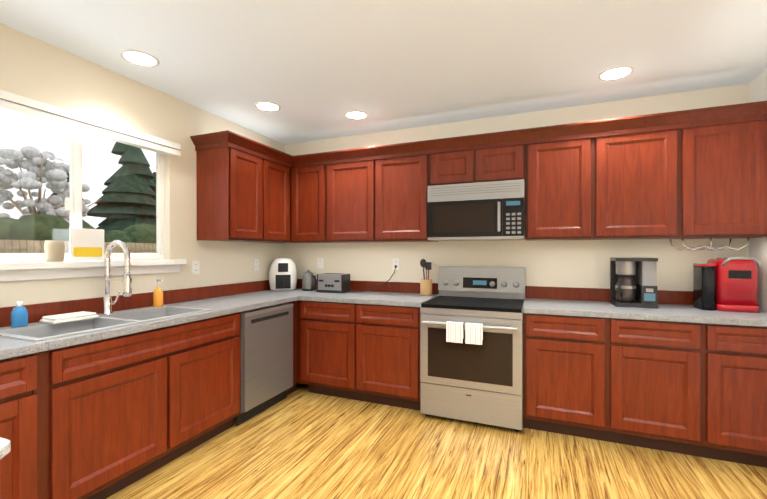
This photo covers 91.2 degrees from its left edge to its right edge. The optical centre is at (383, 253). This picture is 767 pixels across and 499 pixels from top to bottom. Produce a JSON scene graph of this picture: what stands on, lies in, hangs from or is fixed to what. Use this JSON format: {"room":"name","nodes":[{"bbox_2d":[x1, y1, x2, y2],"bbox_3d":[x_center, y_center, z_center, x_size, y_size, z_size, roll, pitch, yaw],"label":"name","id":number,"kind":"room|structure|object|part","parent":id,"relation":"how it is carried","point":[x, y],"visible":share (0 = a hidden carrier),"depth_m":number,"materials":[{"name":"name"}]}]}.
{"room":"kitchen","nodes":[
{"label":"kitchen","id":0,"kind":"room"},
{"bbox_2d":[0,23,283,307],"bbox_3d":[-2.335,0.038,1.545,0.150,2.550,6.000,0,0,22],"label":"wall","id":1,"kind":"structure","parent":0,"point":[33,68],"depth_m":2.76,"materials":[{"name":"paint"}]},
{"bbox_2d":[0,111,163,261],"bbox_3d":[-2.081,-0.395,2.126,0.050,0.887,1.830,0,0,22],"label":"window","id":2,"kind":"structure","parent":1,"relation":"in","point":[73,204],"depth_m":2.40,"materials":[{"name":"white plastic"}]},
{"bbox_2d":[0,90,180,156],"bbox_3d":[-2.007,-0.810,2.084,0.109,0.093,1.930,0,0,22],"label":"blind valance","id":3,"kind":"object","parent":1,"relation":"attached to","point":[19,105],"visible":1,"depth_m":2.32,"materials":[{"name":"white paint"}]},
{"bbox_2d":[0,259,185,281],"bbox_3d":[-2.019,0.101,2.102,0.115,0.102,2.030,0,0,22],"label":"window sill","id":4,"kind":"structure","parent":1,"relation":"attached to","point":[16,271],"depth_m":2.32,"materials":[{"name":"white paint"}]},
{"bbox_2d":[44,240,64,261],"bbox_3d":[-1.958,-0.014,2.239,0.094,0.125,0.094,0,0,22],"label":"basket","id":5,"kind":"object","parent":4,"relation":"on","point":[54,250],"visible":1,"depth_m":2.21,"materials":[{"name":"beige wicker"}]},
{"bbox_2d":[69,228,103,260],"bbox_3d":[-1.886,-0.054,2.396,0.014,0.205,0.195,0,0,22],"label":"sign","id":6,"kind":"object","parent":4,"relation":"on","point":[86,244],"visible":0.94,"depth_m":2.38,"materials":[{"name":"white paper"}]},
{"bbox_2d":[192,261,199,274],"bbox_3d":[-1.585,0.119,3.173,0.008,0.116,0.072,0,0,22],"label":"wall outlet","id":7,"kind":"object","parent":1,"relation":"attached to","point":[195,267],"depth_m":3.17,"materials":[{"name":"white plastic"}]},
{"bbox_2d":[195,141,269,242],"bbox_3d":[-1.329,-0.504,3.346,0.348,0.785,0.497,0,0,22],"label":"upper cabinet","id":8,"kind":"object","parent":1,"relation":"attached to","point":[227,172],"depth_m":3.14,"materials":[{"name":"brown wood"}]},
{"bbox_2d":[254,259,258,270],"bbox_3d":[-1.305,0.118,3.858,0.008,0.116,0.072,0,0,22],"label":"wall outlet","id":9,"kind":"object","parent":1,"relation":"attached to","point":[256,261],"depth_m":3.85,"materials":[{"name":"white plastic"}]},
{"bbox_2d":[258,149,297,242],"bbox_3d":[-1.163,-0.505,3.670,0.410,0.785,0.517,0,0,22],"label":"upper cabinet","id":10,"kind":"object","parent":1,"relation":"attached to","point":[277,177],"depth_m":3.64,"materials":[{"name":"brown wood"}]},
{"bbox_2d":[0,0,766,143],"bbox_3d":[-0.367,-1.285,0.739,4.400,0.100,6.300,0,0,22],"label":"ceiling","id":11,"kind":"structure","parent":0,"point":[316,69],"depth_m":2.31,"materials":[{"name":"paint"}]},
{"bbox_2d":[120,49,159,67],"bbox_3d":[-1.545,-1.234,2.387,0.204,0.007,0.204,0,0,-11],"label":"recessed light","id":12,"kind":"object","parent":11,"relation":"in","point":[139,58],"depth_m":2.38,"materials":[{"name":"white"}]},
{"bbox_2d":[255,101,280,111],"bbox_3d":[-0.972,-1.236,3.171,0.204,0.007,0.204,0,0,-11],"label":"recessed light","id":13,"kind":"object","parent":11,"relation":"in","point":[267,106],"depth_m":3.17,"materials":[{"name":"white"}]},
{"bbox_2d":[344,111,367,119],"bbox_3d":[-0.243,-1.237,3.366,0.204,0.007,0.204,0,0,-11],"label":"recessed light","id":14,"kind":"object","parent":11,"relation":"in","point":[354,115],"depth_m":3.37,"materials":[{"name":"white"}]},
{"bbox_2d":[598,66,633,80],"bbox_3d":[1.598,-1.235,2.582,0.204,0.007,0.204,0,0,-11],"label":"recessed light","id":15,"kind":"object","parent":11,"relation":"in","point":[619,72],"depth_m":2.58,"materials":[{"name":"white"}]},
{"bbox_2d":[106,383,766,498],"bbox_3d":[-0.353,1.365,0.847,4.850,0.100,6.500,0,0,22],"label":"floor","id":16,"kind":"structure","parent":0,"point":[301,441],"depth_m":2.33,"materials":[{"name":"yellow wood"}]},
{"bbox_2d":[0,437,10,458],"bbox_3d":[-1.326,0.857,0.050,0.950,0.920,1.790,0,0,22],"label":"kitchen island","id":17,"kind":"object","parent":16,"relation":"on","point":[5,446],"visible":1,"depth_m":0.78,"materials":[{"name":"grey stone"}]},
{"bbox_2d":[0,240,316,498],"bbox_3d":[-1.414,0.611,2.725,0.660,1.395,3.116,0,0,22],"label":"base unit","id":18,"kind":"object","parent":16,"relation":"on","point":[124,390],"depth_m":2.07,"materials":[{"name":"brown wood"}]},
{"bbox_2d":[11,301,27,327],"bbox_3d":[-1.934,0.321,1.998,0.068,0.135,0.068,0,0,22],"label":"dish soap bottle","id":19,"kind":"object","parent":18,"relation":"on","point":[19,315],"visible":1,"depth_m":1.98,"materials":[{"name":"blue plastic"}]},
{"bbox_2d":[39,311,98,323],"bbox_3d":[-1.821,0.371,2.184,0.140,0.033,0.230,0,0,22],"label":"cloth","id":20,"kind":"object","parent":18,"relation":"on","point":[66,317],"visible":1,"depth_m":2.14,"materials":[{"name":"white fabric"}]},
{"bbox_2d":[0,305,212,341],"bbox_3d":[-1.612,0.494,2.245,0.520,0.210,1.000,0,0,22],"label":"sink","id":21,"kind":"object","parent":18,"relation":"in","point":[34,332],"depth_m":2.21,"materials":[{"name":"metal"}]},
{"bbox_2d":[102,240,131,314],"bbox_3d":[-1.679,0.152,2.390,0.246,0.473,0.090,0,0,22],"label":"faucet","id":22,"kind":"object","parent":18,"relation":"on","point":[127,280],"depth_m":2.39,"materials":[{"name":"silver metal"}]},
{"bbox_2d":[153,279,162,306],"bbox_3d":[-1.632,0.288,2.728,0.072,0.197,0.064,0,0,22],"label":"soap dispenser","id":23,"kind":"object","parent":18,"relation":"on","point":[158,297],"visible":1,"depth_m":2.71,"materials":[{"name":"orange plastic"}]},
{"bbox_2d":[269,257,296,290],"bbox_3d":[-1.070,0.214,3.985,0.295,0.352,0.317,0,0,22],"label":"air fryer","id":24,"kind":"object","parent":18,"relation":"on","point":[282,273],"visible":1,"depth_m":3.88,"materials":[{"name":"white plastic"}]},
{"bbox_2d":[302,270,316,290],"bbox_3d":[-0.779,0.282,3.978,0.214,0.217,0.140,0,0,22],"label":"kettle","id":25,"kind":"object","parent":18,"relation":"on","point":[309,280],"visible":1,"depth_m":3.93,"materials":[{"name":"silver metal"}]},
{"bbox_2d":[0,288,766,359],"bbox_3d":[0.176,0.416,2.075,4.096,0.040,3.118,0,0,22],"label":"countertop","id":26,"kind":"structure","parent":18,"relation":"on","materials":[{"name":"stone"}]},
{"bbox_2d":[236,303,292,425],"bbox_3d":[-1.208,0.879,3.215,0.616,0.861,0.610,0,0,22],"label":"dishwasher","id":27,"kind":"object","parent":16,"relation":"on","point":[266,357],"visible":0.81,"depth_m":3.05,"materials":[{"name":"silver metal"}]},
{"bbox_2d":[300,280,438,410],"bbox_3d":[-0.108,0.799,3.532,1.148,1.019,0.635,0,0,22],"label":"base unit","id":28,"kind":"object","parent":16,"relation":"on","point":[361,346],"depth_m":3.27,"materials":[{"name":"brown wood"}]},
{"bbox_2d":[317,273,349,292],"bbox_3d":[-0.509,0.298,3.797,0.290,0.186,0.192,0,0,22],"label":"toaster","id":29,"kind":"object","parent":28,"relation":"on","point":[333,282],"visible":1,"depth_m":3.73,"materials":[{"name":"silver metal"}]},
{"bbox_2d":[420,259,431,295],"bbox_3d":[0.395,0.222,3.510,0.120,0.340,0.110,0,0,22],"label":"utensil crock","id":30,"kind":"object","parent":28,"relation":"on","point":[426,287],"visible":1,"depth_m":3.47,"materials":[{"name":"brown wood"}]},
{"bbox_2d":[420,266,524,431],"bbox_3d":[0.752,0.717,3.104,0.762,1.185,0.733,0,0,22],"label":"range","id":31,"kind":"object","parent":16,"relation":"on","point":[471,344],"visible":1,"depth_m":2.85,"materials":[{"name":"silver metal"}]},
{"bbox_2d":[523,286,766,467],"bbox_3d":[1.837,0.800,2.738,1.518,1.019,0.635,0,0,22],"label":"base unit","id":32,"kind":"object","parent":16,"relation":"on","point":[677,376],"depth_m":2.47,"materials":[{"name":"brown wood"}]},
{"bbox_2d":[610,257,657,308],"bbox_3d":[1.879,0.213,2.833,0.260,0.360,0.232,0,0,22],"label":"coffee maker","id":33,"kind":"object","parent":32,"relation":"on","point":[633,282],"visible":1,"depth_m":2.77,"materials":[{"name":"black plastic"}]},
{"bbox_2d":[693,257,759,312],"bbox_3d":[2.398,0.209,2.647,0.315,0.369,0.284,0,0,22],"label":"brewer","id":34,"kind":"object","parent":32,"relation":"on","point":[727,284],"visible":1,"depth_m":2.54,"materials":[{"name":"red plastic"}]},
{"bbox_2d":[284,83,748,290],"bbox_3d":[0.794,0.033,3.589,4.400,2.550,0.150,0,0,22],"label":"wall","id":35,"kind":"structure","parent":0,"point":[571,263],"depth_m":3.30,"materials":[{"name":"paint"}]},
{"bbox_2d":[298,161,333,242],"bbox_3d":[-0.651,-0.505,3.907,0.482,0.785,0.348,0,0,22],"label":"upper cabinet","id":36,"kind":"object","parent":35,"relation":"attached to","point":[315,178],"depth_m":3.74,"materials":[{"name":"brown wood"}]},
{"bbox_2d":[317,258,322,267],"bbox_3d":[-0.690,0.107,4.109,0.072,0.116,0.008,0,0,22],"label":"wall outlet","id":37,"kind":"object","parent":35,"relation":"attached to","point":[320,260],"depth_m":4.11,"materials":[{"name":"white plastic"}]},
{"bbox_2d":[0,279,692,326],"bbox_3d":[0.176,0.343,2.075,4.096,0.104,3.118,0,0,22],"label":"backsplash","id":38,"kind":"structure","parent":35,"relation":"attached to","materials":[{"name":"brown wood"}]},
{"bbox_2d":[334,153,385,242],"bbox_3d":[-0.263,-0.505,3.748,0.674,0.785,0.348,0,0,22],"label":"upper cabinet","id":39,"kind":"object","parent":35,"relation":"attached to","point":[357,180],"depth_m":3.56,"materials":[{"name":"brown wood"}]},
{"bbox_2d":[351,265,396,291],"bbox_3d":[-0.097,0.252,3.773,0.436,0.269,0.182,0,0,22],"label":"power cord","id":40,"kind":"object","parent":35,"relation":"attached to","point":[395,266],"visible":1,"depth_m":3.78,"materials":[{"name":"black plastic"}]},
{"bbox_2d":[393,258,398,269],"bbox_3d":[0.126,0.108,3.776,0.072,0.116,0.008,0,0,22],"label":"wall outlet","id":41,"kind":"object","parent":35,"relation":"attached to","point":[395,260],"depth_m":3.77,"materials":[{"name":"white plastic"}]},
{"bbox_2d":[382,149,437,241],"bbox_3d":[0.189,-0.504,3.564,0.592,0.785,0.348,0,0,22],"label":"upper cabinet","id":42,"kind":"object","parent":35,"relation":"attached to","point":[405,176],"depth_m":3.38,"materials":[{"name":"brown wood"}]},
{"bbox_2d":[430,141,485,185],"bbox_3d":[0.680,-0.741,3.363,0.467,0.310,0.348,0,0,22],"label":"upper cabinet","id":43,"kind":"object","parent":35,"relation":"attached to","point":[455,164],"depth_m":3.20,"materials":[{"name":"brown wood"}]},
{"bbox_2d":[428,179,524,240],"bbox_3d":[0.811,-0.347,3.258,0.778,0.463,0.441,0,0,22],"label":"microwave","id":44,"kind":"object","parent":43,"relation":"attached to","point":[487,211],"visible":1,"depth_m":3.07,"materials":[{"name":"silver metal"}]},
{"bbox_2d":[486,137,525,181],"bbox_3d":[0.979,-0.741,3.241,0.467,0.310,0.348,0,0,22],"label":"upper cabinet","id":45,"kind":"object","parent":35,"relation":"attached to","point":[505,160],"depth_m":3.05,"materials":[{"name":"brown wood"}]},
{"bbox_2d":[525,129,609,240],"bbox_3d":[1.453,-0.503,3.048,0.557,0.785,0.348,0,0,22],"label":"upper cabinet","id":46,"kind":"object","parent":35,"relation":"attached to","point":[567,183],"depth_m":2.88,"materials":[{"name":"brown wood"}]},
{"bbox_2d":[610,121,697,240],"bbox_3d":[1.882,-0.503,2.873,0.689,0.785,0.348,0,0,22],"label":"upper cabinet","id":47,"kind":"object","parent":35,"relation":"attached to","point":[654,168],"depth_m":2.67,"materials":[{"name":"brown wood"}]},
{"bbox_3d":[2.320,-0.064,2.696,0.368,0.090,0.258,0,0,22],"label":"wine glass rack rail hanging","id":48,"kind":"part","parent":47,"relation":"part of","materials":[{"name":"silver metal"}]},
{"bbox_2d":[698,113,766,240],"bbox_3d":[2.325,-0.502,2.692,0.585,0.785,0.348,0,0,22],"label":"upper cabinet","id":49,"kind":"object","parent":35,"relation":"attached to","point":[700,173],"depth_m":2.51,"materials":[{"name":"brown wood"}]},
{"bbox_2d":[748,69,766,311],"bbox_3d":[1.600,0.042,-0.061,0.150,2.550,6.000,0,0,22],"label":"wall","id":50,"kind":"structure","parent":0,"point":[757,248],"depth_m":2.59,"materials":[{"name":"paint"}]},
{"label":"outside","id":51,"kind":"structure","parent":0,"visible":0},
{"bbox_3d":[-34.462,1.699,28.701,79.840,0.100,100.000,0,0,22],"label":"ground","id":52,"kind":"structure","parent":51,"visible":0},
{"bbox_2d":[0,142,155,261],"bbox_3d":[-14.297,-1.877,13.167,13.268,7.127,38.490,0,0,22],"label":"garden","id":53,"kind":"object","parent":52,"relation":"on","point":[33,235],"depth_m":11.36,"materials":[{"name":"green plant"}]}
]}

